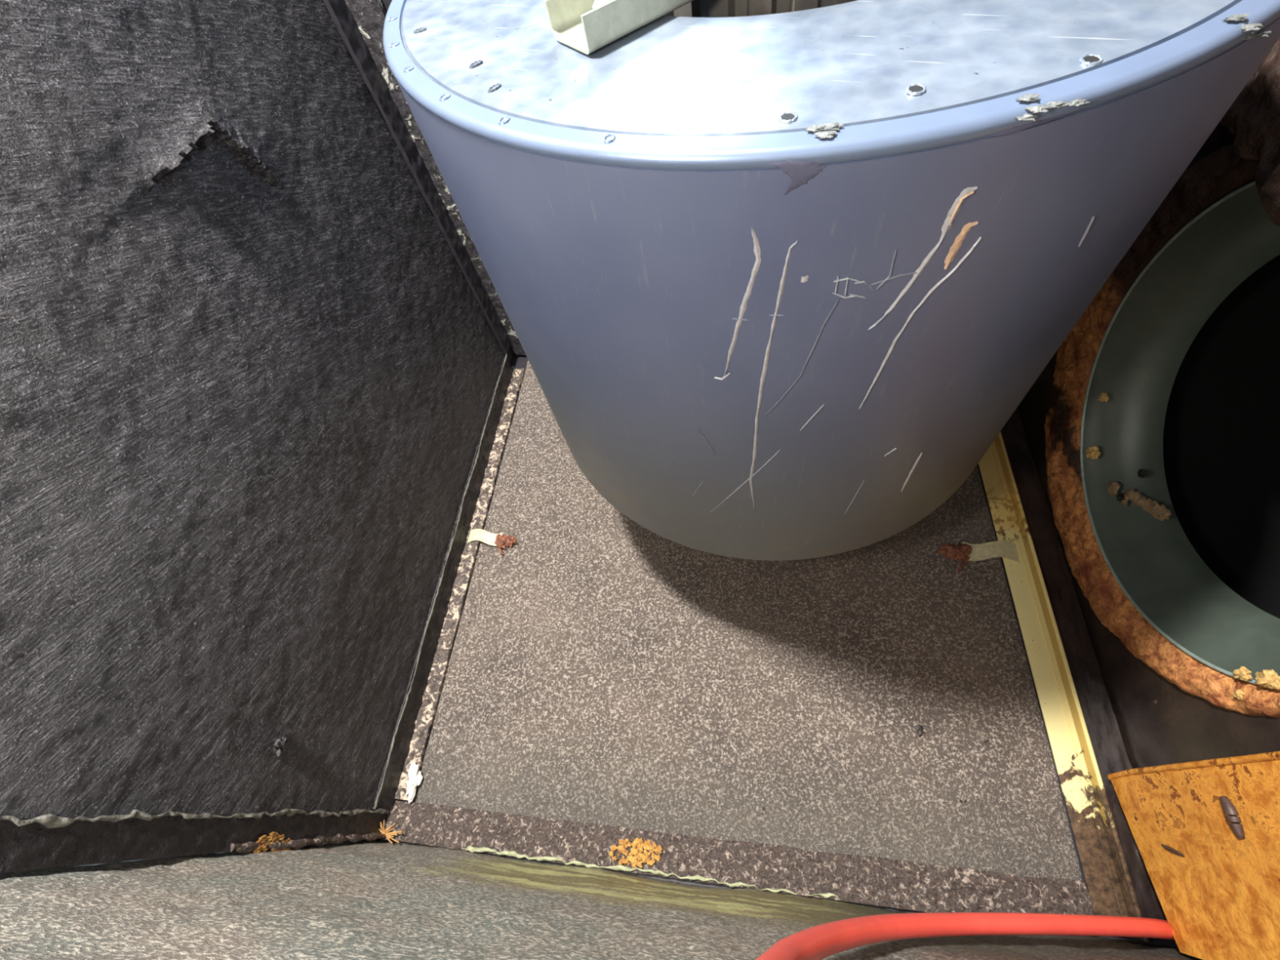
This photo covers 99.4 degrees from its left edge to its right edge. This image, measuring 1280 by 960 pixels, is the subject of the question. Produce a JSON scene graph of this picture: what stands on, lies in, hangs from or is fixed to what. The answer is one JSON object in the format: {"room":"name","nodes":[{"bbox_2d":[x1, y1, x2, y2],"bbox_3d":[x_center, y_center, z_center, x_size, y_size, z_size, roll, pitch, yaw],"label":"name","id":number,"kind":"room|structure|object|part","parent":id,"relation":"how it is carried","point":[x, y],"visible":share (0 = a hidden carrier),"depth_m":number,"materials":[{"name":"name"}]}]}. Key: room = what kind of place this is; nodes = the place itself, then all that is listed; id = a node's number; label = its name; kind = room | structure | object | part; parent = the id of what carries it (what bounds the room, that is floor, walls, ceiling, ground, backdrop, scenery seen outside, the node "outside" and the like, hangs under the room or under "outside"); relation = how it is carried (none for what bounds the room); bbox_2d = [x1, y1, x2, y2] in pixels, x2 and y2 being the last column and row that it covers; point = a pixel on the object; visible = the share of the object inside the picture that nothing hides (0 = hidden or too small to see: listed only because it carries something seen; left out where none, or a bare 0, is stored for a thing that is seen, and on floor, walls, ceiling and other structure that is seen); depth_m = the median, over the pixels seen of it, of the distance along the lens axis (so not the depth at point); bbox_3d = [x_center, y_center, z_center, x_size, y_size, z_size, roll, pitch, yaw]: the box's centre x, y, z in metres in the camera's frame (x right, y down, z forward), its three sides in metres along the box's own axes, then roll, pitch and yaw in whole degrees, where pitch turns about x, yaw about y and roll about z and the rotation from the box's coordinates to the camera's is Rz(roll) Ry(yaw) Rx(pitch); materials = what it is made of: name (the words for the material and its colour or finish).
{"room":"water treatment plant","nodes":[
{"label":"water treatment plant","id":0,"kind":"room"},
{"bbox_2d":[0,0,515,817],"bbox_3d":[-0.488,-0.213,0.597,0.056,1.350,1.072,0,60,10],"label":"wall","id":1,"kind":"structure","parent":0,"point":[249,371],"depth_m":0.60,"materials":[{"name":"black fabric"}]},
{"bbox_2d":[0,808,388,872],"bbox_3d":[-0.515,0.244,0.358,0.022,1.301,0.048,0,60,10],"label":"band","id":2,"kind":"object","parent":1,"relation":"attached to","point":[49,841],"visible":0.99,"depth_m":0.55,"materials":[{"name":"brown paint"}]},
{"bbox_2d":[253,831,292,853],"bbox_3d":[-0.454,0.459,0.675,0.004,0.071,0.038,0,60,10],"label":"bloom","id":3,"kind":"object","parent":2,"relation":"attached to","point":[273,836],"visible":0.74,"depth_m":0.67,"materials":[{"name":"orange"}]},
{"bbox_2d":[272,733,288,757],"bbox_3d":[-0.458,0.337,0.691,0.019,0.023,0.028,0,60,10],"label":"crumb","id":4,"kind":"object","parent":1,"relation":"attached to","point":[279,745],"visible":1,"depth_m":0.69,"materials":[{"name":"grey"}]},
{"bbox_2d":[322,0,525,355],"bbox_3d":[-0.383,-0.587,0.946,0.059,1.080,0.054,0,60,10],"label":"iron","id":5,"kind":"object","parent":1,"relation":"attached to","point":[360,24],"visible":0.83,"depth_m":0.95,"materials":[{"name":"paint"}]},
{"bbox_2d":[381,0,391,13],"bbox_3d":[0.155,-0.631,0.850,1.200,1.150,0.020,0,60,10],"label":"wall","id":6,"kind":"structure","parent":0,"point":[386,3],"depth_m":0.80,"materials":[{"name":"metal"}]},
{"bbox_2d":[382,0,1279,560],"bbox_3d":[0.156,-0.340,0.640,0.686,0.592,0.690,0,60,10],"label":"drum","id":7,"kind":"object","parent":6,"relation":"attached to","point":[776,278],"visible":1,"depth_m":0.34,"materials":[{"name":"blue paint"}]},
{"bbox_3d":[0.120,-0.458,0.439,0.652,0.004,0.652,0,60,10],"label":"plate","id":8,"kind":"part","parent":7,"relation":"part of","materials":[{"name":"metal"}]},
{"bbox_2d":[0,839,1202,959],"bbox_3d":[0.038,0.268,0.216,1.200,1.350,0.040,0,60,10],"label":"wall","id":9,"kind":"structure","parent":0,"point":[362,900],"depth_m":0.48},
{"bbox_2d":[755,912,1174,959],"bbox_3d":[0.352,0.367,0.404,0.574,0.793,0.023,0,60,10],"label":"hose","id":10,"kind":"object","parent":9,"relation":"attached to","point":[819,942],"visible":0.94,"depth_m":0.54,"materials":[{"name":"red rubber"}]},
{"bbox_2d":[375,355,1177,946],"bbox_3d":[0.182,0.149,1.075,1.220,0.030,1.150,0,60,10],"label":"floor","id":11,"kind":"structure","parent":0,"point":[519,361],"depth_m":0.82,"materials":[{"name":"metal"}]},
{"bbox_2d":[372,354,524,808],"bbox_3d":[-0.364,0.097,1.147,0.050,0.064,1.030,0,60,10],"label":"iron","id":12,"kind":"object","parent":11,"relation":"on","point":[415,719],"visible":1,"depth_m":1.07,"materials":[{"name":"brown paint"}]},
{"bbox_2d":[404,762,422,803],"bbox_3d":[-0.385,0.513,0.921,0.028,0.013,0.061,0,60,10],"label":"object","id":13,"kind":"object","parent":12,"relation":"attached to","point":[415,775],"visible":1,"depth_m":0.92,"materials":[{"name":"white paint"}]},
{"bbox_2d":[384,800,1093,915],"bbox_3d":[0.089,0.567,0.814,1.037,0.028,0.059,0,60,10],"label":"iron","id":14,"kind":"object","parent":11,"relation":"on","point":[895,883],"visible":0.93,"depth_m":0.80,"materials":[{"name":"brown paint"}]},
{"bbox_2d":[378,819,402,843],"bbox_3d":[-0.413,0.568,0.879,0.066,0.021,0.030,0,60,10],"label":"tuft","id":15,"kind":"object","parent":14,"relation":"on","point":[388,835],"visible":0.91,"depth_m":0.88,"materials":[{"name":"plant"}]},
{"bbox_2d":[608,837,662,868],"bbox_3d":[-0.007,0.564,0.821,0.081,0.004,0.040,0,60,10],"label":"bloom","id":16,"kind":"object","parent":14,"relation":"on","point":[637,842],"visible":1,"depth_m":0.82,"materials":[{"name":"orange"}]},
{"bbox_2d":[413,360,1082,880],"bbox_3d":[0.158,0.116,1.080,1.003,0.013,1.010,0,60,10],"label":"floor panel","id":17,"kind":"object","parent":11,"relation":"on","point":[604,668],"visible":0.64,"depth_m":0.93,"materials":[{"name":"grey carpet"}]},
{"bbox_2d":[466,528,517,555],"bbox_3d":[-0.312,0.126,1.141,0.114,0.020,0.046,14,63,18],"label":"clip","id":18,"kind":"object","parent":17,"relation":"on","point":[500,540],"visible":1,"depth_m":1.14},
{"bbox_2d":[914,724,924,736],"bbox_3d":[0.441,0.394,0.854,0.012,0.008,0.017,-16,58,1],"label":"crumb","id":19,"kind":"object","parent":17,"relation":"on","point":[919,728],"visible":1,"depth_m":0.85,"materials":[{"name":"grey"}]},
{"bbox_2d":[937,540,1019,571],"bbox_3d":[0.606,0.135,0.973,0.132,0.020,0.058,0,60,10],"label":"clip","id":20,"kind":"object","parent":17,"relation":"on","point":[966,552],"visible":1,"depth_m":0.97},
{"bbox_2d":[977,431,1148,942],"bbox_3d":[0.668,0.125,0.961,0.044,0.025,1.068,0,60,10],"label":"iron","id":21,"kind":"object","parent":11,"relation":"on","point":[1109,886],"visible":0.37,"depth_m":0.83,"materials":[{"name":"beige paint"}]},
{"bbox_2d":[1000,408,1175,941],"bbox_3d":[0.720,0.138,0.960,0.050,0.015,1.050,0,60,10],"label":"floor strip","id":22,"kind":"object","parent":11,"relation":"on","point":[1102,726],"visible":0.62,"depth_m":0.88,"materials":[{"name":"brown metal"}]},
{"bbox_2d":[1106,751,1279,959],"bbox_3d":[0.606,0.326,0.448,0.014,0.660,0.201,0,60,10],"label":"wooden board","id":23,"kind":"object","parent":22,"relation":"on","point":[1206,833],"visible":1,"depth_m":0.60,"materials":[{"name":"orange wood"}]},
{"bbox_2d":[1017,121,1279,768],"bbox_3d":[0.671,-0.155,0.475,0.012,1.150,1.077,0,60,10],"label":"wall","id":24,"kind":"structure","parent":0,"point":[1159,723],"depth_m":0.76,"materials":[{"name":"brown metal"}]},
{"bbox_2d":[1044,143,1279,717],"bbox_3d":[0.693,-0.065,0.684,0.018,0.665,0.678,0,60,10],"label":"gasket","id":25,"kind":"object","parent":24,"relation":"attached to","point":[1215,176],"visible":0.9,"depth_m":0.81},
{"bbox_2d":[1231,688,1244,699],"bbox_3d":[0.676,0.242,0.612,0.007,0.018,0.011,-15,58,1],"label":"crumb","id":26,"kind":"object","parent":25,"relation":"attached to","point":[1238,694],"visible":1,"depth_m":0.61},
{"bbox_2d":[1080,180,1279,687],"bbox_3d":[0.726,-0.053,0.624,0.084,0.562,0.562,0,60,10],"label":"ring","id":27,"kind":"object","parent":24,"relation":"attached to","point":[1140,535],"visible":1,"depth_m":0.78,"materials":[{"name":"grey metal"}]},
{"bbox_2d":[1085,445,1100,459],"bbox_3d":[0.723,-0.042,0.866,0.012,0.024,0.023,0,60,10],"label":"crumb","id":28,"kind":"object","parent":27,"relation":"on","point":[1093,452],"visible":1,"depth_m":0.86,"materials":[{"name":"beige food"}]},
{"bbox_2d":[1097,392,1108,402],"bbox_3d":[0.719,-0.126,0.841,0.009,0.018,0.016,0,60,10],"label":"crumb","id":29,"kind":"object","parent":27,"relation":"on","point":[1104,397],"visible":1,"depth_m":0.84,"materials":[{"name":"beige food"}]},
{"bbox_2d":[1232,666,1253,680],"bbox_3d":[0.675,0.218,0.609,0.009,0.025,0.014,16,64,19],"label":"crumb","id":30,"kind":"object","parent":27,"relation":"on","point":[1242,673],"visible":1,"depth_m":0.61,"materials":[{"name":"beige food"}]},
{"bbox_2d":[1254,669,1279,690],"bbox_3d":[0.669,0.212,0.577,0.014,0.034,0.022,0,60,10],"label":"crumb","id":31,"kind":"object","parent":27,"relation":"attached to","point":[1269,678],"visible":1,"depth_m":0.57,"materials":[{"name":"beige food"}]},
{"bbox_2d":[1163,254,1279,618],"bbox_3d":[0.911,-0.052,0.590,0.416,0.704,0.704,0,60,10],"label":"opening","id":32,"kind":"object","parent":24,"relation":"attached to","point":[1221,432],"visible":0.19,"depth_m":0.91,"materials":[{"name":"black"}]},
{"bbox_2d":[1220,37,1279,226],"bbox_3d":[0.608,-0.363,0.362,0.060,0.429,0.500,0,60,10],"label":"flap","id":33,"kind":"object","parent":24,"relation":"attached to","point":[1254,116],"visible":0.44,"depth_m":0.54,"materials":[{"name":"brown"}]}
]}

